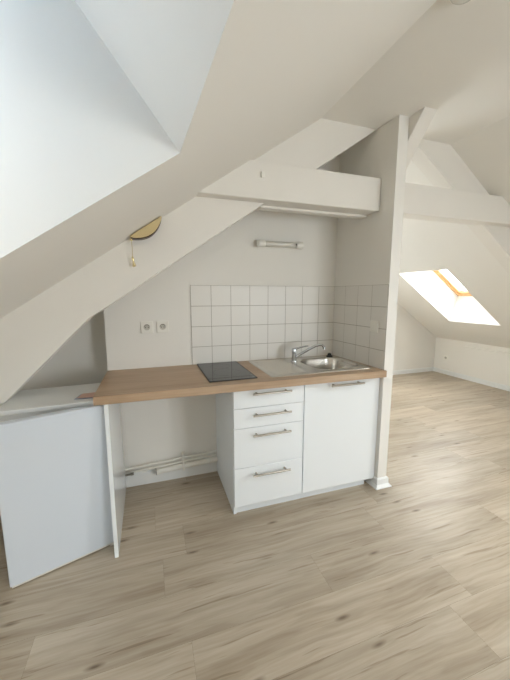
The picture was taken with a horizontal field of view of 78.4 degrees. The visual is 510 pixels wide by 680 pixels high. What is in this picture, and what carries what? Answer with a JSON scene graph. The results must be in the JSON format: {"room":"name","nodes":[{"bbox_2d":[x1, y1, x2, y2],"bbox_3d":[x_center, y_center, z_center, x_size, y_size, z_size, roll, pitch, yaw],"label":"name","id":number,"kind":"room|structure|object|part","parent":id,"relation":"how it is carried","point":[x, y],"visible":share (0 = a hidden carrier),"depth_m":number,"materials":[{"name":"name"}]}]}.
{"room":"studio apartment","nodes":[
{"label":"studio apartment","id":0,"kind":"room"},
{"bbox_2d":[0,310,107,405],"bbox_3d":[-1.333,0.183,2.292,1.115,1.805,0.100,-3,9,-19],"label":"wall","id":1,"kind":"structure","parent":0,"point":[82,360],"depth_m":2.25,"materials":[{"name":"white paint"}]},
{"bbox_2d":[0,0,436,318],"bbox_3d":[-0.626,-0.757,0.887,2.720,2.178,6.870,-3,9,-19],"label":"ceiling","id":2,"kind":"structure","parent":0,"point":[115,115],"depth_m":0.88,"materials":[{"name":"white paint"}]},
{"bbox_2d":[104,155,339,472],"bbox_3d":[-0.201,-0.209,2.462,1.773,2.532,0.200,-3,9,-19],"label":"wall","id":3,"kind":"structure","parent":0,"point":[153,431],"depth_m":2.30,"materials":[{"name":"white paint"}]},
{"bbox_2d":[140,321,152,332],"bbox_3d":[-0.753,-0.089,2.175,0.082,0.082,0.017,-3,9,-19],"label":"wall socket","id":4,"kind":"object","parent":3,"relation":"attached to","point":[146,326],"visible":1,"depth_m":2.17,"materials":[{"name":"white plastic"}]},
{"bbox_2d":[156,321,168,332],"bbox_3d":[-0.652,-0.094,2.208,0.082,0.082,0.017,-3,9,-19],"label":"wall socket","id":5,"kind":"object","parent":3,"relation":"attached to","point":[162,326],"visible":1,"depth_m":2.21,"materials":[{"name":"white plastic"}]},
{"bbox_2d":[125,453,216,473],"bbox_3d":[-0.615,0.929,2.348,0.666,0.047,0.015,-3,9,-19],"label":"pipe","id":6,"kind":"object","parent":3,"relation":"attached to","point":[197,458],"visible":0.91,"depth_m":2.34,"materials":[{"name":"white metal"}]},
{"bbox_2d":[125,450,216,470],"bbox_3d":[-0.615,0.898,2.343,0.666,0.047,0.015,-3,9,-19],"label":"pipe","id":7,"kind":"object","parent":3,"relation":"attached to","point":[203,453],"visible":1,"depth_m":2.33,"materials":[{"name":"white metal"}]},
{"bbox_2d":[126,462,216,487],"bbox_3d":[-0.623,1.011,2.382,0.669,0.100,0.012,-3,9,-19],"label":"baseboard","id":8,"kind":"structure","parent":3,"relation":"attached to","point":[149,476],"depth_m":2.36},
{"bbox_2d":[181,451,184,470],"bbox_3d":[-0.544,0.914,2.366,0.018,0.130,0.062,-3,9,-19],"label":"clip","id":9,"kind":"object","parent":3,"relation":"attached to","point":[182,452],"visible":0.9,"depth_m":2.34,"materials":[{"name":"white plastic"}]},
{"bbox_2d":[156,456,217,474],"bbox_3d":[-0.513,0.951,2.373,0.459,0.065,0.047,-3,9,-19],"label":"pipe","id":10,"kind":"object","parent":3,"relation":"attached to","point":[211,459],"visible":1,"depth_m":2.36,"materials":[{"name":"white plastic"}]},
{"bbox_2d":[190,285,334,364],"bbox_3d":[0.101,-0.132,2.467,1.194,0.582,0.006,-3,9,-19],"label":"tile backsplash","id":11,"kind":"structure","parent":3,"relation":"attached to","point":[229,323],"depth_m":2.44,"materials":[{"name":"tile"}]},
{"bbox_2d":[257,239,303,248],"bbox_3d":[0.192,-0.726,2.377,0.372,0.055,0.070,-3,9,-19],"label":"strip light","id":12,"kind":"object","parent":3,"relation":"attached to","point":[260,243],"visible":1,"depth_m":2.35,"materials":[{"name":"white plastic"}]},
{"bbox_2d":[0,371,509,679],"bbox_3d":[1.444,1.195,1.881,6.220,0.120,6.470,-3,9,-19],"label":"floor","id":13,"kind":"structure","parent":0,"point":[409,579],"depth_m":1.53,"materials":[{"name":"brown wood"}]},
{"bbox_2d":[0,383,113,587],"bbox_3d":[-1.077,0.734,1.755,0.495,0.829,0.553,-3,9,-22],"label":"cabinet","id":14,"kind":"object","parent":13,"relation":"on","point":[55,500],"visible":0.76,"depth_m":1.56,"materials":[{"name":"metal"}]},
{"bbox_3d":[-1.118,0.325,1.774,0.478,0.025,0.377,-3,9,-22],"label":"panel","id":15,"kind":"part","parent":14,"relation":"part of","materials":[{"name":"white wood"}]},
{"bbox_3d":[-0.986,1.159,1.641,0.458,0.006,0.043,-6,10,-37],"label":"trim","id":16,"kind":"part","parent":14,"relation":"part of","materials":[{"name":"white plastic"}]},
{"bbox_2d":[74,392,94,399],"bbox_3d":[-0.949,0.312,1.749,0.095,0.006,0.100,-3,9,-19],"label":"leaflet","id":17,"kind":"object","parent":14,"relation":"on","point":[85,395],"visible":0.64,"depth_m":1.73,"materials":[{"name":"paper"}]},
{"bbox_2d":[104,403,125,557],"bbox_3d":[-0.846,0.710,1.908,0.028,0.832,0.635,-3,9,-19],"label":"panel","id":18,"kind":"object","parent":13,"relation":"on","point":[114,440],"visible":0.79,"depth_m":1.75,"materials":[{"name":"white paint"}]},
{"bbox_2d":[216,385,303,513],"bbox_3d":[0.013,0.662,2.237,0.472,0.832,0.596,-3,9,-18],"label":"drawer unit","id":19,"kind":"object","parent":13,"relation":"on","point":[259,433],"visible":0.91,"depth_m":2.00,"materials":[{"name":"white plastic"}]},
{"bbox_3d":[0.091,0.923,2.038,0.468,0.259,0.018,-3,9,-18],"label":"drawer","id":20,"kind":"part","parent":19,"relation":"part of","materials":[{"name":"white paint"}]},
{"bbox_3d":[0.091,0.665,2.000,0.468,0.257,0.018,-3,9,-18],"label":"drawer","id":21,"kind":"part","parent":19,"relation":"part of","materials":[{"name":"white paint"}]},
{"bbox_3d":[0.091,0.473,1.972,0.468,0.125,0.018,-3,9,-18],"label":"drawer","id":22,"kind":"part","parent":19,"relation":"part of","materials":[{"name":"white paint"}]},
{"bbox_3d":[0.091,0.348,1.954,0.468,0.121,0.018,-3,9,-18],"label":"drawer","id":23,"kind":"part","parent":19,"relation":"part of","materials":[{"name":"white paint"}]},
{"bbox_3d":[0.106,0.842,1.999,0.252,0.014,0.042,-3,9,-18],"label":"bar handle","id":24,"kind":"part","parent":19,"relation":"part of","materials":[{"name":"silver metal"}]},
{"bbox_3d":[0.106,0.583,1.961,0.252,0.014,0.042,-3,9,-18],"label":"bar handle","id":25,"kind":"part","parent":19,"relation":"part of","materials":[{"name":"silver metal"}]},
{"bbox_3d":[0.106,0.454,1.943,0.252,0.014,0.042,-3,9,-18],"label":"bar handle","id":26,"kind":"part","parent":19,"relation":"part of","materials":[{"name":"silver metal"}]},
{"bbox_3d":[0.106,0.321,1.923,0.252,0.014,0.042,-3,9,-18],"label":"bar handle","id":27,"kind":"part","parent":19,"relation":"part of","materials":[{"name":"silver metal"}]},
{"bbox_2d":[300,378,379,497],"bbox_3d":[0.519,0.638,2.400,0.589,0.832,0.591,-3,9,-18],"label":"base cabinet","id":28,"kind":"object","parent":13,"relation":"on","point":[340,418],"visible":0.6,"depth_m":2.15,"materials":[{"name":"white plastic"}]},
{"bbox_2d":[93,355,386,405],"bbox_3d":[-0.055,0.232,2.140,1.811,0.045,0.617,-3,9,-19],"label":"countertop","id":29,"kind":"structure","parent":28,"relation":"on","point":[154,383],"depth_m":1.87,"materials":[{"name":"brown wood"}]},
{"bbox_2d":[197,361,257,382],"bbox_3d":[-0.208,0.208,2.129,0.301,0.006,0.505,-3,9,-19],"label":"cooktop","id":30,"kind":"object","parent":29,"relation":"in","point":[219,371],"visible":1,"depth_m":2.09,"materials":[{"name":"black glass"}]},
{"bbox_2d":[291,344,324,361],"bbox_3d":[0.404,0.096,2.388,0.260,0.145,0.051,1,8,8],"label":"mixer tap","id":31,"kind":"object","parent":29,"relation":"on","point":[294,350],"visible":1,"depth_m":2.39,"materials":[{"name":"silver metal"}]},
{"bbox_3d":[0.344,0.063,2.393,0.127,0.047,0.038,1,8,8],"label":"lever","id":32,"kind":"part","parent":31,"relation":"part of","materials":[{"name":"silver metal"}]},
{"bbox_3d":[0.416,0.084,2.376,0.223,0.118,0.020,2,8,12],"label":"spout","id":33,"kind":"part","parent":31,"relation":"part of","materials":[{"name":"silver metal"}]},
{"bbox_2d":[249,355,370,376],"bbox_3d":[0.387,0.252,2.325,0.762,0.151,0.498,-3,9,-19],"label":"sink","id":34,"kind":"object","parent":29,"relation":"in","point":[313,364],"visible":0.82,"depth_m":2.31,"materials":[{"name":"metal"}]},
{"bbox_3d":[0.553,0.245,2.378,0.376,0.148,0.372,-3,9,-19],"label":"bowl","id":35,"kind":"part","parent":34,"relation":"part of","materials":[{"name":"metal"}]},
{"bbox_3d":[0.618,0.295,2.091,0.252,0.014,0.042,-3,9,-18],"label":"bar handle","id":36,"kind":"part","parent":28,"relation":"part of","materials":[{"name":"silver metal"}]},
{"bbox_2d":[335,115,408,477],"bbox_3d":[0.501,-0.333,3.314,0.110,2.532,2.562,-3,9,-19],"label":"wall partition","id":37,"kind":"structure","parent":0,"point":[368,249],"depth_m":2.16,"materials":[{"name":"white paint"}]},
{"bbox_2d":[0,118,374,402],"bbox_3d":[-0.439,-0.548,1.862,2.602,1.668,0.120,-3,9,-19],"label":"rafter","id":38,"kind":"object","parent":37,"relation":"attached to","point":[31,334],"depth_m":1.72,"materials":[{"name":"white paint"}]},
{"bbox_2d":[130,216,161,266],"bbox_3d":[-0.591,-0.532,1.702,0.167,0.267,0.084,-3,9,-19],"label":"wall lamp","id":39,"kind":"object","parent":38,"relation":"attached to","point":[149,230],"visible":1,"depth_m":1.66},
{"bbox_3d":[-0.577,-0.599,1.654,0.163,0.119,0.003,-3,9,-19],"label":"lamp shade","id":40,"kind":"part","parent":39,"relation":"part of","materials":[{"name":"gold metal"}]},
{"bbox_2d":[196,160,380,214],"bbox_3d":[0.236,-0.954,1.957,1.238,0.210,0.125,-3,9,-19],"label":"tie beam","id":41,"kind":"structure","parent":37,"relation":"attached to","point":[288,186],"depth_m":1.91,"materials":[{"name":"white paint"}]},
{"bbox_2d":[258,205,366,218],"bbox_3d":[0.407,-0.900,2.124,0.803,0.084,0.067,-3,9,-19],"label":"board","id":42,"kind":"object","parent":41,"relation":"attached to","point":[262,207],"visible":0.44,"depth_m":2.10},
{"bbox_2d":[332,284,388,369],"bbox_3d":[0.778,-0.121,2.389,0.006,0.582,0.591,-3,9,-22],"label":"tile backsplash","id":43,"kind":"structure","parent":37,"relation":"attached to","point":[355,307],"depth_m":2.35,"materials":[{"name":"tile"}]},
{"bbox_2d":[364,476,391,489],"bbox_3d":[0.521,0.867,3.472,0.143,0.070,2.578,-3,9,-19],"label":"baseboard","id":44,"kind":"structure","parent":37,"relation":"attached to","point":[376,483],"depth_m":2.28,"materials":[{"name":"white wood"}]},
{"bbox_2d":[403,182,509,226],"bbox_3d":[1.566,-1.018,2.404,1.388,0.204,0.125,-3,9,-19],"label":"tie beam","id":45,"kind":"structure","parent":37,"relation":"attached to","point":[421,202],"depth_m":2.32,"materials":[{"name":"white paint"}]},
{"bbox_2d":[406,107,436,168],"bbox_3d":[1.001,-1.232,2.028,0.098,0.350,0.305,-3,9,-19],"label":"brace","id":46,"kind":"object","parent":45,"relation":"on","point":[419,122],"visible":0.41,"depth_m":1.94,"materials":[{"name":"white paint"}]},
{"bbox_2d":[412,139,509,274],"bbox_3d":[2.457,-0.428,2.872,3.322,2.197,0.120,-3,9,-19],"label":"rafter","id":47,"kind":"object","parent":37,"relation":"attached to","point":[440,163],"depth_m":2.39,"materials":[{"name":"white paint"}]},
{"bbox_2d":[393,303,435,370],"bbox_3d":[0.389,-0.531,4.774,6.120,2.562,0.300,-3,9,-19],"label":"wall","id":48,"kind":"structure","parent":0,"point":[414,348],"depth_m":5.51,"materials":[{"name":"white paint"}]},
{"bbox_2d":[393,367,433,374],"bbox_3d":[1.717,0.609,5.227,3.322,0.075,0.014,-3,9,-19],"label":"baseboard","id":49,"kind":"structure","parent":48,"relation":"attached to","point":[417,370],"depth_m":5.59,"materials":[{"name":"white wood"}]},
{"bbox_2d":[322,0,509,164],"bbox_3d":[1.179,-1.540,1.392,1.391,0.450,6.870,-3,9,-19],"label":"ceiling","id":50,"kind":"structure","parent":0,"point":[454,60],"depth_m":1.58,"materials":[{"name":"white paint"}]},
{"bbox_2d":[450,0,469,4],"bbox_3d":[0.759,-1.257,1.129,0.104,0.035,0.104,-3,9,-19],"label":"smoke detector","id":51,"kind":"object","parent":50,"relation":"attached to","point":[456,2],"visible":1,"depth_m":1.15,"materials":[{"name":"plastic"}]},
{"bbox_2d":[397,115,509,347],"bbox_3d":[3.163,-0.622,2.206,3.102,2.296,6.870,-3,9,-19],"label":"ceiling","id":52,"kind":"structure","parent":0,"point":[483,317],"depth_m":3.57,"materials":[{"name":"white paint"}]},
{"bbox_2d":[434,270,471,295],"bbox_3d":[2.818,-0.949,4.268,0.976,0.694,0.755,-3,9,-19],"label":"window","id":53,"kind":"structure","parent":52,"relation":"attached to","point":[440,273],"depth_m":4.66,"materials":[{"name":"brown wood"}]},
{"bbox_2d":[433,337,509,385],"bbox_3d":[4.352,0.714,2.808,0.120,0.765,6.870,-3,9,-19],"label":"wall","id":54,"kind":"structure","parent":0,"point":[454,349],"depth_m":5.36,"materials":[{"name":"white paint"}]},
{"bbox_2d":[433,367,509,391],"bbox_3d":[4.290,0.960,2.815,0.014,0.075,6.256,-3,9,-19],"label":"baseboard","id":55,"kind":"structure","parent":54,"relation":"attached to","point":[458,375],"depth_m":5.04,"materials":[{"name":"white wood"}]}
]}

